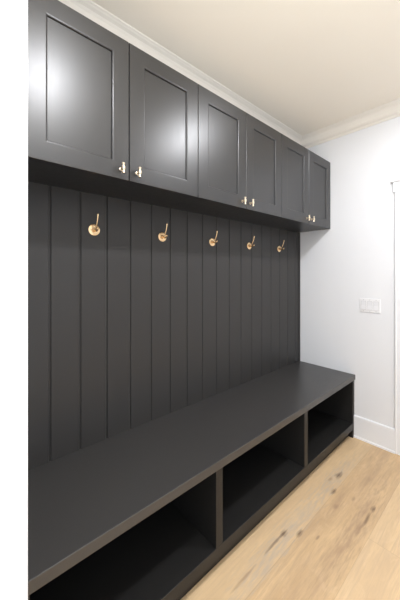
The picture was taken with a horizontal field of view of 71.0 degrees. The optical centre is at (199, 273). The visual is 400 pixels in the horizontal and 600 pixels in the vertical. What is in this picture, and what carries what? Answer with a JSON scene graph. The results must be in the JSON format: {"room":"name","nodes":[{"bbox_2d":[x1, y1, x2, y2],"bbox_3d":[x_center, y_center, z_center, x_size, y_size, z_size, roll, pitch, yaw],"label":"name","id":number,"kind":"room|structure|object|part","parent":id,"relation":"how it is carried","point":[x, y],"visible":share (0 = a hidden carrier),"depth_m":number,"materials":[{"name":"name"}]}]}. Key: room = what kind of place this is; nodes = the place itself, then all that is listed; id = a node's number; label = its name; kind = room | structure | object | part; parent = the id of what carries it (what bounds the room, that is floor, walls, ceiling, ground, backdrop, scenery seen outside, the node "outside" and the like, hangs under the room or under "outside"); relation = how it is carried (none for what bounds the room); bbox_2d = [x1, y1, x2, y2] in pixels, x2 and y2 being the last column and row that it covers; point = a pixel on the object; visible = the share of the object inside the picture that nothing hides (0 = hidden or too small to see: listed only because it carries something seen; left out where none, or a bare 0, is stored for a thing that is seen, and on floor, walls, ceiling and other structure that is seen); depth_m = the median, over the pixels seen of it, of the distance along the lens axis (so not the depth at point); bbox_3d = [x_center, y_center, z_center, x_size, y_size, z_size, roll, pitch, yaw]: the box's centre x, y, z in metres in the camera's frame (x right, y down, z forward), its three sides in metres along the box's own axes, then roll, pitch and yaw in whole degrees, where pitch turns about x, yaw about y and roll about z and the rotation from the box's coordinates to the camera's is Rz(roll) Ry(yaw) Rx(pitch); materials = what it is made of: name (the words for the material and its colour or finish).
{"room":"mudroom","nodes":[
{"label":"mudroom","id":0,"kind":"room"},
{"bbox_2d":[0,0,27,599],"bbox_3d":[-0.662,0.046,0.840,0.123,2.711,0.743,0,0,-42],"label":"wall","id":1,"kind":"structure","parent":0,"point":[13,13],"depth_m":0.59,"materials":[{"name":"white paint"}]},
{"bbox_2d":[91,0,399,135],"bbox_3d":[0.598,-1.337,0.868,3.378,0.056,2.591,0,0,-42],"label":"ceiling","id":2,"kind":"structure","parent":0,"point":[309,65],"depth_m":1.61,"materials":[{"name":"white paint"}]},
{"bbox_2d":[181,436,399,599],"bbox_3d":[0.598,1.429,0.868,3.378,0.056,2.591,0,0,-42],"label":"floor","id":3,"kind":"structure","parent":0,"point":[336,535],"depth_m":1.46,"materials":[{"name":"brown wood"}]},
{"bbox_2d":[28,361,354,599],"bbox_3d":[0.235,1.135,1.779,2.465,0.534,0.526,0,0,-42],"label":"storage bench","id":4,"kind":"object","parent":3,"relation":"on","point":[145,511],"visible":0.91,"depth_m":1.34,"materials":[{"name":"grey paint"}]},
{"bbox_2d":[28,182,299,469],"bbox_3d":[0.066,0.232,1.969,2.466,1.273,0.019,0,0,-42],"label":"panelling","id":5,"kind":"object","parent":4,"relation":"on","point":[128,328],"visible":1,"depth_m":1.59,"materials":[{"name":"grey paint"}]},
{"bbox_2d":[88,213,99,235],"bbox_3d":[-0.521,-0.245,1.406,0.058,0.106,0.057,0,0,-42],"label":"coat hook","id":6,"kind":"object","parent":5,"relation":"attached to","point":[93,229],"visible":1,"depth_m":1.41,"materials":[{"name":"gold metal"}]},
{"bbox_2d":[158,223,167,241],"bbox_3d":[-0.211,-0.245,1.681,0.058,0.106,0.057,0,0,-42],"label":"coat hook","id":7,"kind":"object","parent":5,"relation":"attached to","point":[162,236],"visible":1,"depth_m":1.69,"materials":[{"name":"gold metal"}]},
{"bbox_2d":[209,230,217,245],"bbox_3d":[0.103,-0.245,1.960,0.058,0.106,0.057,0,0,-42],"label":"coat hook","id":8,"kind":"object","parent":5,"relation":"attached to","point":[212,242],"visible":1,"depth_m":1.96,"materials":[{"name":"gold metal"}]},
{"bbox_2d":[247,236,254,248],"bbox_3d":[0.413,-0.245,2.234,0.058,0.106,0.057,0,0,-42],"label":"coat hook","id":9,"kind":"object","parent":5,"relation":"attached to","point":[249,245],"visible":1,"depth_m":2.24,"materials":[{"name":"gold metal"}]},
{"bbox_2d":[277,240,283,251],"bbox_3d":[0.734,-0.245,2.519,0.058,0.106,0.057,0,0,-42],"label":"coat hook","id":10,"kind":"object","parent":5,"relation":"attached to","point":[279,249],"visible":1,"depth_m":2.52,"materials":[{"name":"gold metal"}]},
{"bbox_3d":[1.145,1.156,2.584,0.036,0.491,0.505,0,0,-42],"label":"panel","id":11,"kind":"part","parent":4,"relation":"part of","materials":[{"name":"grey paint"}]},
{"bbox_2d":[300,116,399,428],"bbox_3d":[1.811,0.046,1.953,0.122,2.711,2.360,0,0,-42],"label":"wall","id":12,"kind":"structure","parent":0,"point":[349,261],"depth_m":2.39,"materials":[{"name":"white paint"}]},
{"bbox_2d":[300,98,399,148],"bbox_3d":[1.733,-1.261,1.883,0.088,0.096,2.360,0,0,-42],"label":"trim","id":13,"kind":"structure","parent":12,"relation":"attached to","point":[390,110],"depth_m":2.37,"materials":[{"name":"beige paint"}]},
{"bbox_2d":[360,298,379,312],"bbox_3d":[1.402,0.267,2.313,0.011,0.114,0.153,0,0,-42],"label":"light switch","id":14,"kind":"object","parent":12,"relation":"attached to","point":[366,305],"visible":1,"depth_m":2.31,"materials":[{"name":"white plastic"}]},
{"bbox_2d":[354,415,394,453],"bbox_3d":[1.417,1.308,2.292,0.018,0.188,0.300,0,0,-42],"label":"baseboard","id":15,"kind":"structure","parent":12,"relation":"attached to","point":[379,435],"depth_m":2.28,"materials":[{"name":"white paint"}]},
{"bbox_2d":[391,179,399,454],"bbox_3d":[1.837,0.339,1.812,0.027,2.124,1.024,0,0,-42],"label":"trim","id":16,"kind":"structure","parent":12,"relation":"attached to","point":[396,183],"depth_m":2.17,"materials":[{"name":"white paint"}]},
{"bbox_3d":[-0.226,0.046,1.796,3.378,2.711,0.109,0,0,-42],"label":"wall","id":17,"kind":"structure","parent":0,"visible":0},
{"bbox_2d":[28,0,197,206],"bbox_3d":[-0.425,-0.709,1.314,0.859,0.609,0.347,0,0,-42],"label":"upper cabinet","id":18,"kind":"object","parent":17,"relation":"attached to","point":[107,117],"visible":0.98,"depth_m":1.18,"materials":[{"name":"grey paint"}]},
{"bbox_3d":[-0.466,-0.708,1.101,0.398,0.606,0.020,0,0,-42],"label":"door","id":19,"kind":"part","parent":18,"relation":"part of","materials":[{"name":"grey paint"}]},
{"bbox_3d":[-0.328,-0.446,1.189,0.017,0.044,0.031,0,0,-42],"label":"knob","id":20,"kind":"part","parent":18,"relation":"part of","materials":[{"name":"gold metal"}]},
{"bbox_3d":[-0.270,-0.446,1.241,0.017,0.044,0.031,0,0,-42],"label":"knob","id":21,"kind":"part","parent":18,"relation":"part of","materials":[{"name":"gold metal"}]},
{"bbox_3d":[-0.166,-0.708,1.367,0.398,0.606,0.020,0,0,-42],"label":"door","id":22,"kind":"part","parent":18,"relation":"part of","materials":[{"name":"grey paint"}]},
{"bbox_2d":[58,0,301,143],"bbox_3d":[0.089,-1.261,1.944,2.466,0.096,0.088,0,0,-42],"label":"trim","id":23,"kind":"structure","parent":17,"relation":"attached to","point":[89,9],"depth_m":1.68,"materials":[{"name":"beige paint"}]},
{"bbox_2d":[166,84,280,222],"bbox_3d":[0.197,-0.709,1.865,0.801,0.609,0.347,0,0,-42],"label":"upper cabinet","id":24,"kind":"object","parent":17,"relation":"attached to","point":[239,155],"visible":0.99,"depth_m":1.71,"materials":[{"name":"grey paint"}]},
{"bbox_3d":[0.134,-0.708,1.634,0.398,0.606,0.020,0,0,-42],"label":"door","id":25,"kind":"part","parent":24,"relation":"part of","materials":[{"name":"grey paint"}]},
{"bbox_3d":[0.434,-0.708,1.900,0.398,0.606,0.020,0,0,-42],"label":"door","id":26,"kind":"part","parent":24,"relation":"part of","materials":[{"name":"grey paint"}]},
{"bbox_2d":[251,134,329,231],"bbox_3d":[0.797,-0.709,2.398,0.801,0.609,0.347,0,0,-42],"label":"upper cabinet","id":27,"kind":"object","parent":17,"relation":"attached to","point":[305,175],"visible":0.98,"depth_m":2.25,"materials":[{"name":"grey paint"}]},
{"bbox_3d":[0.735,-0.708,2.166,0.398,0.606,0.020,0,0,-42],"label":"door","id":28,"kind":"part","parent":27,"relation":"part of","materials":[{"name":"grey paint"}]},
{"bbox_3d":[1.035,-0.708,2.432,0.398,0.606,0.020,0,0,-42],"label":"door","id":29,"kind":"part","parent":27,"relation":"part of","materials":[{"name":"grey paint"}]}
]}

